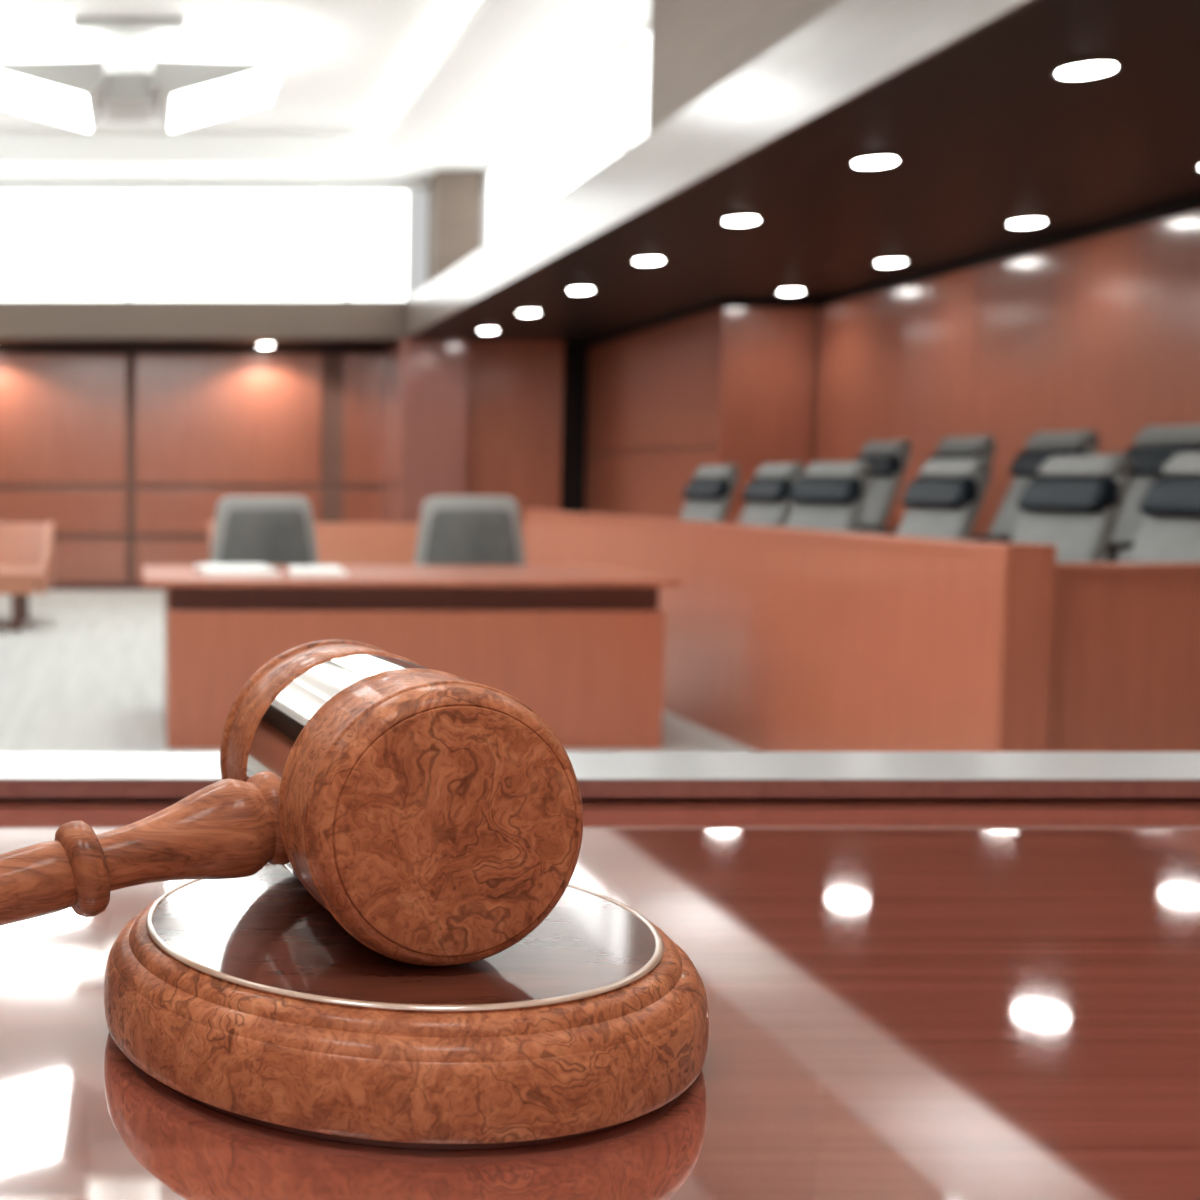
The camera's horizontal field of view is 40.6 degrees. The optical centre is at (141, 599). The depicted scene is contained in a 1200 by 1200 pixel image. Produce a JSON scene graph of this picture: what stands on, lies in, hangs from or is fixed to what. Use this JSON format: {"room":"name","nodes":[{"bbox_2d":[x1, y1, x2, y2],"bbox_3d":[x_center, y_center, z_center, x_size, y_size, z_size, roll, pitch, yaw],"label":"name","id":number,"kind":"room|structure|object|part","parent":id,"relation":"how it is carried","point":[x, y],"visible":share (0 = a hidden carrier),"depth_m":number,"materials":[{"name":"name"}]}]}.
{"room":"courtroom","nodes":[
{"label":"courtroom","id":0,"kind":"room"},
{"bbox_2d":[0,354,383,581],"bbox_3d":[0.010,-1.374,15.828,10.780,2.536,0.125,0,5,0],"label":"wall","id":1,"kind":"structure","parent":0,"point":[131,459],"depth_m":15.74,"materials":[{"name":"brown wood"}]},
{"bbox_3d":[-1.145,-1.899,15.737,1.950,1.356,0.025,0,5,0],"label":"panel","id":2,"kind":"part","parent":1,"relation":"part of","materials":[{"name":"brown wood"}]},
{"bbox_3d":[-1.145,-0.928,15.814,1.950,0.460,0.025,0,5,0],"label":"panel","id":3,"kind":"part","parent":1,"relation":"part of","materials":[{"name":"brown wood"}]},
{"bbox_3d":[-1.145,-0.413,15.854,1.950,0.435,0.025,0,5,0],"label":"panel","id":4,"kind":"part","parent":1,"relation":"part of","materials":[{"name":"brown wood"}]},
{"bbox_2d":[36,582,163,589],"bbox_3d":[-1.415,-0.148,15.873,7.930,0.085,0.030,0,5,0],"label":"baseboard","id":5,"kind":"structure","parent":1,"relation":"attached to","point":[56,585],"depth_m":15.86,"materials":[{"name":"brown wood"}]},
{"bbox_3d":[0.905,-0.413,15.854,1.950,0.435,0.025,0,5,0],"label":"panel","id":6,"kind":"part","parent":1,"relation":"part of","materials":[{"name":"brown wood"}]},
{"bbox_2d":[0,348,383,353],"bbox_3d":[-1.415,-2.606,15.691,7.930,0.058,0.004,0,5,0],"label":"trim","id":7,"kind":"structure","parent":1,"relation":"attached to","point":[2,350],"depth_m":15.69,"materials":[{"name":"black wood"}]},
{"bbox_2d":[0,338,401,347],"bbox_3d":[-0.090,-2.621,15.130,5.340,0.060,1.120,0,5,0],"label":"trim","id":8,"kind":"structure","parent":1,"relation":"attached to","point":[4,342],"depth_m":15.06,"materials":[{"name":"brown wood"}]},
{"bbox_2d":[0,300,404,337],"bbox_3d":[-0.090,-2.767,15.104,5.340,0.363,1.150,0,5,0],"label":"trim","id":9,"kind":"structure","parent":1,"relation":"attached to","point":[18,318],"depth_m":14.53,"materials":[{"name":"grey paint"}]},
{"bbox_2d":[0,188,410,299],"bbox_3d":[-0.120,-3.480,14.751,5.513,1.115,0.060,0,5,0],"label":"window","id":10,"kind":"structure","parent":9,"relation":"attached to","point":[56,243],"depth_m":14.75,"materials":[{"name":"white glass"}]},
{"bbox_3d":[-1.190,-3.481,14.757,2.105,1.045,0.012,0,5,0],"label":"pane","id":11,"kind":"part","parent":10,"relation":"part of","materials":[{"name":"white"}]},
{"bbox_3d":[0.950,-3.481,14.757,2.105,1.045,0.012,0,5,0],"label":"pane","id":12,"kind":"part","parent":10,"relation":"part of","materials":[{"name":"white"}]},
{"bbox_3d":[2.320,-3.481,14.757,0.564,1.045,0.012,0,5,0],"label":"pane","id":13,"kind":"part","parent":10,"relation":"part of","materials":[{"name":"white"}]},
{"bbox_3d":[0.905,-0.928,15.814,1.950,0.460,0.025,0,5,0],"label":"panel","id":14,"kind":"part","parent":1,"relation":"part of","materials":[{"name":"brown wood"}]},
{"bbox_3d":[0.905,-1.899,15.737,1.950,1.356,0.025,0,5,0],"label":"panel","id":15,"kind":"part","parent":1,"relation":"part of","materials":[{"name":"brown wood"}]},
{"bbox_2d":[256,344,274,345],"bbox_3d":[1.262,-2.596,15.293,0.196,0.014,0.196,0,5,0],"label":"recessed light","id":16,"kind":"object","parent":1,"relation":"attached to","point":[257,344],"visible":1,"depth_m":15.25,"materials":[{"name":"white"}]},
{"bbox_3d":[2.335,-0.928,15.814,0.430,0.460,0.025,0,5,0],"label":"panel","id":17,"kind":"part","parent":1,"relation":"part of","materials":[{"name":"brown wood"}]},
{"bbox_3d":[2.335,-1.899,15.737,0.430,1.356,0.025,0,5,0],"label":"panel","id":18,"kind":"part","parent":1,"relation":"part of","materials":[{"name":"brown wood"}]},
{"bbox_2d":[382,338,467,522],"bbox_3d":[2.848,-1.327,15.233,0.635,2.536,1.120,0,5,0],"label":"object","id":19,"kind":"object","parent":1,"relation":"attached to","point":[424,409],"depth_m":14.66,"materials":[{"name":"brown wood"}]},
{"bbox_2d":[465,340,563,522],"bbox_3d":[3.680,-1.335,15.332,0.960,2.536,0.920,0,5,0],"label":"wall panel","id":20,"kind":"object","parent":1,"relation":"attached to","point":[514,405],"depth_m":14.84,"materials":[{"name":"brown wood"}]},
{"bbox_2d":[560,342,587,512],"bbox_3d":[4.380,-1.345,15.467,0.440,2.536,0.650,0,5,0],"label":"trim","id":21,"kind":"structure","parent":1,"relation":"attached to","point":[575,373],"depth_m":15.11,"materials":[{"name":"black"}]},
{"bbox_2d":[0,0,650,195],"bbox_3d":[-0.090,-3.514,6.367,10.580,0.100,18.450,0,5,0],"label":"ceiling","id":22,"kind":"structure","parent":0,"point":[508,64],"depth_m":12.05,"materials":[{"name":"white paint"}]},
{"bbox_2d":[0,0,476,151],"bbox_3d":[-0.090,-3.684,6.228,5.200,0.260,16.200,0,5,0],"label":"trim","id":23,"kind":"structure","parent":22,"relation":"attached to","point":[350,67],"depth_m":11.38,"materials":[{"name":"white paint"}]},
{"bbox_2d":[0,18,284,130],"bbox_3d":[-0.090,-3.842,11.066,2.197,0.507,1.270,0,5,0],"label":"pendant lamp","id":24,"kind":"object","parent":23,"relation":"hanging from","point":[124,69],"visible":1,"depth_m":10.78,"materials":[{"name":"grey"}]},
{"bbox_2d":[0,72,89,130],"bbox_3d":[-0.783,-3.700,11.092,0.762,0.221,1.000,0,5,0],"label":"diffuser","id":25,"kind":"object","parent":24,"relation":"attached to","point":[63,97],"depth_m":10.85,"materials":[{"name":"white plastic"}]},
{"bbox_3d":[-0.090,-3.897,10.866,0.024,0.250,0.023,0,5,0],"label":"rod","id":26,"kind":"part","parent":24,"relation":"part of","materials":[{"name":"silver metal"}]},
{"bbox_2d":[171,66,280,129],"bbox_3d":[0.603,-3.700,11.092,0.762,0.221,1.000,0,5,0],"label":"diffuser","id":27,"kind":"object","parent":24,"relation":"attached to","point":[199,94],"depth_m":10.80,"materials":[{"name":"white plastic"}]},
{"bbox_2d":[0,179,485,189],"bbox_3d":[-0.090,-4.085,14.753,7.080,0.090,0.060,0,5,0],"label":"trim","id":28,"kind":"structure","parent":22,"relation":"attached to","point":[413,184],"depth_m":14.72,"materials":[{"name":"white paint"}]},
{"bbox_2d":[0,590,755,751],"bbox_3d":[-0.090,0.664,6.799,10.980,0.100,18.650,0,5,0],"label":"floor","id":29,"kind":"structure","parent":0,"point":[85,671],"depth_m":8.67,"materials":[{"name":"grey carpet"}]},
{"bbox_2d":[0,522,53,630],"bbox_3d":[-2.170,-0.203,11.986,2.860,0.810,1.228,0,5,0],"label":"pew","id":30,"kind":"object","parent":29,"relation":"on","point":[26,549],"visible":1,"depth_m":12.34,"materials":[{"name":"brown wood"}]},
{"bbox_3d":[-0.970,0.034,11.579,0.070,0.400,0.080,0,5,0],"label":"leg","id":31,"kind":"part","parent":30,"relation":"part of","materials":[{"name":"brown wood"}]},
{"bbox_3d":[-2.170,-0.218,11.885,2.770,0.055,1.010,0,5,0],"label":"seat","id":32,"kind":"part","parent":30,"relation":"part of","materials":[{"name":"brown wood"}]},
{"bbox_3d":[-2.170,-0.417,12.466,2.770,0.440,0.176,0,5,0],"label":"backrest","id":33,"kind":"part","parent":30,"relation":"part of","materials":[{"name":"brown wood"}]},
{"bbox_3d":[-0.970,-0.028,12.367,0.070,0.400,0.080,0,5,0],"label":"leg","id":34,"kind":"part","parent":30,"relation":"part of","materials":[{"name":"brown wood"}]},
{"bbox_3d":[-0.762,-0.348,11.974,0.045,0.520,1.228,0,5,0],"label":"panel","id":35,"kind":"part","parent":30,"relation":"part of","materials":[{"name":"brown wood"}]},
{"bbox_2d":[210,496,318,564],"bbox_3d":[0.658,0.009,7.655,0.656,1.069,0.602,0,5,-3],"label":"chair","id":36,"kind":"object","parent":29,"relation":"on","point":[266,530],"visible":0.33,"depth_m":7.82,"materials":[{"name":"grey plastic"}]},
{"bbox_2d":[220,509,310,564],"bbox_3d":[0.647,-0.232,7.829,0.520,0.485,0.076,0,5,-3],"label":"cushion","id":37,"kind":"object","parent":36,"relation":"on","point":[247,536],"depth_m":7.82,"materials":[{"name":"grey fabric"}]},
{"bbox_2d":[209,522,524,564],"bbox_3d":[1.930,-0.203,11.986,2.740,0.810,1.228,0,5,0],"label":"partition","id":38,"kind":"object","parent":29,"relation":"on","point":[337,543],"visible":0.14,"depth_m":12.45,"materials":[{"name":"brown wood"}]},
{"bbox_3d":[0.583,-0.348,11.974,0.045,0.520,1.228,0,5,0],"label":"panel","id":39,"kind":"part","parent":38,"relation":"part of","materials":[{"name":"brown wood"}]},
{"bbox_3d":[1.930,-0.417,12.466,2.650,0.440,0.176,0,5,0],"label":"backrest","id":40,"kind":"part","parent":38,"relation":"part of","materials":[{"name":"brown wood"}]},
{"bbox_2d":[143,565,680,748],"bbox_3d":[1.147,0.234,6.970,2.285,0.730,1.140,0,5,0],"label":"table","id":41,"kind":"object","parent":29,"relation":"on","point":[580,646],"visible":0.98,"depth_m":6.43,"materials":[{"name":"brown wood"}]},
{"bbox_3d":[0.133,0.246,7.001,0.045,0.702,0.840,0,5,0],"label":"panel","id":42,"kind":"part","parent":41,"relation":"part of","materials":[{"name":"brown wood"}]},
{"bbox_2d":[195,564,280,575],"bbox_3d":[0.435,-0.140,6.931,0.330,0.022,0.600,0,5,-3],"label":"paper stack","id":43,"kind":"object","parent":41,"relation":"on","point":[206,569],"visible":1,"depth_m":6.77,"materials":[{"name":"white paper"}]},
{"bbox_2d":[289,566,346,576],"bbox_3d":[0.800,-0.133,6.861,0.240,0.020,0.500,0,5,3],"label":"paper stack","id":44,"kind":"object","parent":41,"relation":"on","point":[304,571],"visible":1,"depth_m":6.65,"materials":[{"name":"white paper"}]},
{"bbox_3d":[1.173,0.343,6.457,2.125,0.595,0.060,0,5,0],"label":"panel","id":45,"kind":"part","parent":41,"relation":"part of","materials":[{"name":"brown wood"}]},
{"bbox_2d":[414,496,525,564],"bbox_3d":[1.703,0.007,7.675,0.656,1.069,0.602,0,5,6],"label":"chair","id":46,"kind":"object","parent":29,"relation":"on","point":[453,530],"visible":0.33,"depth_m":7.84,"materials":[{"name":"grey plastic"}]},
{"bbox_2d":[424,509,517,564],"bbox_3d":[1.722,-0.234,7.848,0.520,0.485,0.076,0,5,6],"label":"cushion","id":47,"kind":"object","parent":46,"relation":"on","point":[451,536],"depth_m":7.84,"materials":[{"name":"grey fabric"}]},
{"bbox_2d":[0,752,1199,1199],"bbox_3d":[0.500,0.634,0.757,6.200,0.916,1.169,0,5,0],"label":"bench","id":48,"kind":"object","parent":29,"relation":"on","point":[924,975],"visible":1,"depth_m":0.75,"materials":[{"name":"brown wood"}]},
{"bbox_2d":[104,863,708,1149],"bbox_3d":[0.118,0.173,0.695,0.271,0.052,0.271,4,6,40],"label":"block","id":49,"kind":"object","parent":48,"relation":"on","point":[246,998],"visible":0.77,"depth_m":0.59,"materials":[{"name":"brown wood"}]},
{"bbox_2d":[0,639,582,965],"bbox_3d":[-0.125,0.116,0.659,0.608,0.171,0.194,-1,5,-11],"label":"gavel","id":50,"kind":"object","parent":49,"relation":"on","point":[436,816],"visible":1,"depth_m":0.61,"materials":[{"name":"brown wood"}]},
{"bbox_3d":[-0.169,0.145,0.603,0.503,0.122,0.044,-2,5,-19],"label":"handle","id":51,"kind":"part","parent":50,"relation":"part of","materials":[{"name":"brown wood"}]},
{"bbox_3d":[0.500,0.144,1.242,6.200,0.014,0.116,0,5,0],"label":"rail","id":52,"kind":"part","parent":48,"relation":"part of","materials":[{"name":"brown wood"}]},
{"bbox_2d":[523,510,1199,751],"bbox_3d":[3.891,0.083,7.445,2.558,0.958,5.770,0,5,0],"label":"box","id":53,"kind":"object","parent":29,"relation":"on","point":[778,639],"visible":0.76,"depth_m":5.17,"materials":[{"name":"brown wood"}]},
{"bbox_2d":[679,464,739,522],"bbox_3d":[3.339,-0.323,9.594,0.793,1.085,0.670,-1,5,-8],"label":"chair","id":54,"kind":"object","parent":53,"relation":"on","point":[709,495],"visible":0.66,"depth_m":9.50,"materials":[{"name":"grey fabric"}]},
{"bbox_3d":[2.672,-0.380,7.488,0.116,0.037,5.610,0,5,0],"label":"rail","id":55,"kind":"part","parent":53,"relation":"part of","materials":[{"name":"brown wood"}]},
{"bbox_2d":[737,462,804,526],"bbox_3d":[3.337,-0.250,8.671,0.793,1.085,0.670,0,5,-4],"label":"chair","id":56,"kind":"object","parent":53,"relation":"on","point":[767,496],"visible":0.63,"depth_m":8.56,"materials":[{"name":"grey fabric"}]},
{"bbox_2d":[785,461,872,531],"bbox_3d":[3.347,-0.187,7.878,0.793,1.085,0.670,-1,5,-16],"label":"chair","id":57,"kind":"object","parent":53,"relation":"on","point":[831,495],"visible":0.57,"depth_m":7.85,"materials":[{"name":"grey fabric"}]},
{"bbox_2d":[852,439,911,533],"bbox_3d":[4.238,-0.441,9.243,0.793,1.085,0.670,0,5,-5],"label":"chair","id":58,"kind":"object","parent":53,"relation":"on","point":[888,460],"visible":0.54,"depth_m":9.06,"materials":[{"name":"grey fabric"}]},
{"bbox_2d":[856,435,995,534],"bbox_3d":[4.237,-0.370,8.353,0.793,1.085,0.670,0,5,-4],"label":"chair","id":59,"kind":"object","parent":53,"relation":"on","point":[952,447],"visible":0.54,"depth_m":8.25,"materials":[{"name":"grey fabric"}]},
{"bbox_3d":[4.090,-0.349,8.645,0.360,0.162,0.072,0,5,-4],"label":"armrest","id":60,"kind":"part","parent":59,"relation":"part of","materials":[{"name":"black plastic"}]},
{"bbox_3d":[4.132,-0.301,8.051,0.360,0.162,0.072,0,5,-4],"label":"armrest","id":61,"kind":"part","parent":59,"relation":"part of","materials":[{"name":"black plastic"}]},
{"bbox_3d":[4.481,-0.573,8.354,0.299,0.612,0.522,0,5,-4],"label":"backrest","id":62,"kind":"part","parent":59,"relation":"part of","materials":[{"name":"grey leather"}]},
{"bbox_2d":[896,457,991,539],"bbox_3d":[3.337,-0.102,6.804,0.793,1.085,0.670,0,5,-4],"label":"chair","id":63,"kind":"object","parent":53,"relation":"on","point":[945,502],"visible":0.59,"depth_m":6.70,"materials":[{"name":"grey fabric"}]},
{"bbox_2d":[895,429,1099,541],"bbox_3d":[4.238,-0.300,7.472,0.793,1.085,0.670,0,5,-6],"label":"chair","id":64,"kind":"object","parent":53,"relation":"on","point":[1041,446],"visible":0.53,"depth_m":7.53,"materials":[{"name":"grey fabric"}]},
{"bbox_3d":[4.143,-0.231,7.166,0.360,0.162,0.072,0,5,-6],"label":"armrest","id":65,"kind":"part","parent":64,"relation":"part of","materials":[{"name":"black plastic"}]},
{"bbox_3d":[4.481,-0.503,7.482,0.299,0.612,0.522,0,5,-6],"label":"backrest","id":66,"kind":"part","parent":64,"relation":"part of","materials":[{"name":"grey leather"}]},
{"bbox_3d":[2.688,0.304,4.649,0.153,0.958,0.160,0,5,0],"label":"corner post","id":67,"kind":"part","parent":53,"relation":"part of","materials":[{"name":"brown wood"}]},
{"bbox_2d":[1010,453,1133,561],"bbox_3d":[3.338,-0.027,5.858,0.793,1.085,0.670,0,5,-6],"label":"chair","id":68,"kind":"object","parent":53,"relation":"on","point":[1075,503],"visible":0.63,"depth_m":5.76,"materials":[{"name":"grey fabric"}]},
{"bbox_2d":[988,424,1199,561],"bbox_3d":[4.239,-0.232,6.616,0.793,1.085,0.670,-1,5,-8],"label":"chair","id":69,"kind":"object","parent":53,"relation":"on","point":[1156,445],"visible":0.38,"depth_m":6.66,"materials":[{"name":"grey fabric"}]},
{"bbox_3d":[4.072,-0.210,6.897,0.360,0.162,0.072,-1,5,-8],"label":"armrest","id":70,"kind":"part","parent":69,"relation":"part of","materials":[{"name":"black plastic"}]},
{"bbox_3d":[4.155,-0.163,6.307,0.360,0.162,0.072,-1,5,-8],"label":"armrest","id":71,"kind":"part","parent":69,"relation":"part of","materials":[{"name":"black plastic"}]},
{"bbox_3d":[4.481,-0.436,6.634,0.299,0.612,0.522,-1,5,-8],"label":"backrest","id":72,"kind":"part","parent":69,"relation":"part of","materials":[{"name":"grey leather"}]},
{"bbox_3d":[3.967,-0.102,4.631,2.405,0.025,0.110,0,5,0],"label":"rail","id":73,"kind":"part","parent":53,"relation":"part of","materials":[{"name":"brown wood"}]},
{"bbox_2d":[1125,451,1199,561],"bbox_3d":[3.339,0.033,5.100,0.793,1.085,0.670,-1,5,-8],"label":"chair","id":74,"kind":"object","parent":53,"relation":"on","point":[1170,531],"visible":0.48,"depth_m":5.19,"materials":[{"name":"grey fabric"}]},
{"bbox_2d":[427,170,482,284],"bbox_3d":[3.018,-3.501,14.504,0.435,1.195,0.430,0,5,0],"label":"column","id":75,"kind":"structure","parent":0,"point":[454,233],"depth_m":14.28,"materials":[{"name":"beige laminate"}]},
{"bbox_2d":[647,0,841,133],"bbox_3d":[3.100,-2.903,6.912,0.700,1.205,2.440,0,5,0],"label":"trim","id":76,"kind":"structure","parent":0,"point":[696,46],"depth_m":7.32,"materials":[{"name":"beige paint"}]},
{"bbox_2d":[814,210,1199,540],"bbox_3d":[5.250,-0.484,4.606,0.140,2.536,14.060,0,5,0],"label":"wall","id":77,"kind":"structure","parent":0,"point":[1100,334],"depth_m":8.85,"materials":[{"name":"brown wood"}]},
{"bbox_2d":[485,22,649,244],"bbox_3d":[3.300,-3.244,11.209,0.060,1.205,6.215,0,5,0],"label":"window","id":78,"kind":"structure","parent":77,"relation":"in","point":[606,114],"depth_m":11.42,"materials":[{"name":"white glass"}]},
{"bbox_3d":[3.306,-3.407,13.262,0.012,1.135,2.025,0,5,0],"label":"pane","id":79,"kind":"part","parent":78,"relation":"part of","materials":[{"name":"white glass"}]},
{"bbox_3d":[3.306,-3.244,11.209,0.012,1.135,2.025,0,5,0],"label":"pane","id":80,"kind":"part","parent":78,"relation":"part of","materials":[{"name":"white glass"}]},
{"bbox_3d":[3.306,-3.081,9.155,0.012,1.135,2.025,0,5,0],"label":"pane","id":81,"kind":"part","parent":78,"relation":"part of","materials":[{"name":"white glass"}]},
{"bbox_2d":[584,307,818,516],"bbox_3d":[4.890,-1.179,13.369,0.860,2.536,3.560,0,5,0],"label":"wall","id":82,"kind":"structure","parent":77,"relation":"attached to","point":[723,386],"depth_m":12.06,"materials":[{"name":"brown wood"}]},
{"bbox_3d":[4.470,-0.661,13.395,0.020,1.300,3.490,0,5,0],"label":"panel","id":83,"kind":"part","parent":82,"relation":"part of","materials":[{"name":"brown wood"}]},
{"bbox_3d":[4.470,-1.858,13.300,0.020,1.051,3.490,0,5,0],"label":"panel","id":84,"kind":"part","parent":82,"relation":"part of","materials":[{"name":"brown wood"}]},
{"bbox_2d":[588,300,723,347],"bbox_3d":[4.477,-2.415,13.288,0.006,0.058,3.526,0,5,0],"label":"trim","id":85,"kind":"structure","parent":82,"relation":"attached to","point":[718,305],"depth_m":12.94,"materials":[{"name":"black wood"}]},
{"bbox_3d":[4.817,-1.059,11.603,0.715,2.376,0.020,0,5,0],"label":"panel","id":86,"kind":"part","parent":82,"relation":"part of","materials":[{"name":"brown wood"}]},
{"bbox_2d":[724,300,818,307],"bbox_3d":[4.837,-2.276,11.532,0.726,0.058,0.008,0,5,0],"label":"trim","id":87,"kind":"structure","parent":82,"relation":"attached to","point":[727,303],"depth_m":11.53,"materials":[{"name":"black wood"}]},
{"bbox_2d":[405,0,1035,337],"bbox_3d":[3.875,-2.090,6.580,2.650,0.363,18.250,0,5,0],"label":"trim","id":88,"kind":"structure","parent":77,"relation":"attached to","point":[854,47],"depth_m":6.47,"materials":[{"name":"white paint"}]},
{"bbox_2d":[409,0,1199,341],"bbox_3d":[3.890,-1.943,6.592,2.620,0.060,18.250,0,5,0],"label":"ceiling","id":89,"kind":"structure","parent":77,"relation":"attached to","point":[984,135],"depth_m":6.94,"materials":[{"name":"brown wood"}]},
{"bbox_2d":[477,329,498,331],"bbox_3d":[3.188,-2.479,13.812,0.196,0.014,0.196,0,5,0],"label":"recessed light","id":90,"kind":"object","parent":89,"relation":"in","point":[480,330],"visible":1,"depth_m":13.76,"materials":[{"name":"white"}]},
{"bbox_2d":[517,311,540,314],"bbox_3d":[3.188,-2.363,12.354,0.196,0.014,0.196,0,5,0],"label":"recessed light","id":91,"kind":"object","parent":89,"relation":"in","point":[521,312],"visible":1,"depth_m":12.31,"materials":[{"name":"white"}]},
{"bbox_2d":[567,288,594,291],"bbox_3d":[3.188,-2.248,10.896,0.196,0.014,0.196,0,5,0],"label":"recessed light","id":92,"kind":"object","parent":89,"relation":"in","point":[573,289],"visible":1,"depth_m":10.85,"materials":[{"name":"white"}]},
{"bbox_2d":[632,258,664,263],"bbox_3d":[3.188,-2.132,9.437,0.196,0.014,0.196,0,5,0],"label":"recessed light","id":93,"kind":"object","parent":89,"relation":"in","point":[642,260],"visible":1,"depth_m":9.41,"materials":[{"name":"white"}]},
{"bbox_2d":[722,216,760,223],"bbox_3d":[3.188,-2.016,7.979,0.196,0.014,0.196,0,5,0],"label":"recessed light","id":94,"kind":"object","parent":89,"relation":"in","point":[747,219],"visible":1,"depth_m":7.94,"materials":[{"name":"white"}]},
{"bbox_2d":[777,289,805,293],"bbox_3d":[4.750,-2.254,10.976,0.196,0.014,0.196,0,5,0],"label":"recessed light","id":95,"kind":"object","parent":89,"relation":"in","point":[791,291],"visible":1,"depth_m":10.94,"materials":[{"name":"white"}]},
{"bbox_2d":[851,156,899,167],"bbox_3d":[3.188,-1.901,6.521,0.196,0.014,0.196,0,5,0],"label":"recessed light","id":96,"kind":"object","parent":89,"relation":"in","point":[871,162],"visible":1,"depth_m":6.49,"materials":[{"name":"white"}]},
{"bbox_2d":[874,260,907,264],"bbox_3d":[4.750,-2.138,9.514,0.196,0.014,0.196,0,5,0],"label":"recessed light","id":97,"kind":"object","parent":89,"relation":"in","point":[884,262],"visible":1,"depth_m":9.48,"materials":[{"name":"white"}]},
{"bbox_2d":[1006,219,1047,226],"bbox_3d":[4.750,-2.022,8.052,0.196,0.014,0.196,0,5,0],"label":"recessed light","id":98,"kind":"object","parent":89,"relation":"in","point":[1026,222],"visible":1,"depth_m":8.02,"materials":[{"name":"white"}]},
{"bbox_2d":[1053,61,1120,78],"bbox_3d":[3.188,-1.785,5.063,0.196,0.014,0.196,0,5,0],"label":"recessed light","id":99,"kind":"object","parent":89,"relation":"in","point":[1097,68],"visible":1,"depth_m":5.04,"materials":[{"name":"white metal"}]},
{"bbox_3d":[5.190,-0.969,10.466,0.020,2.376,2.212,0,5,0],"label":"panel","id":100,"kind":"part","parent":77,"relation":"part of","materials":[{"name":"brown wood"}]},
{"bbox_2d":[819,198,1199,306],"bbox_3d":[5.198,-1.719,4.508,0.004,0.058,14.060,0,5,0],"label":"trim","id":101,"kind":"structure","parent":77,"relation":"attached to","point":[1192,205],"depth_m":8.77,"materials":[{"name":"black wood"}]},
{"bbox_3d":[5.190,-0.786,8.163,0.020,2.376,2.392,0,5,0],"label":"panel","id":102,"kind":"part","parent":77,"relation":"part of","materials":[{"name":"brown wood"}]}
]}

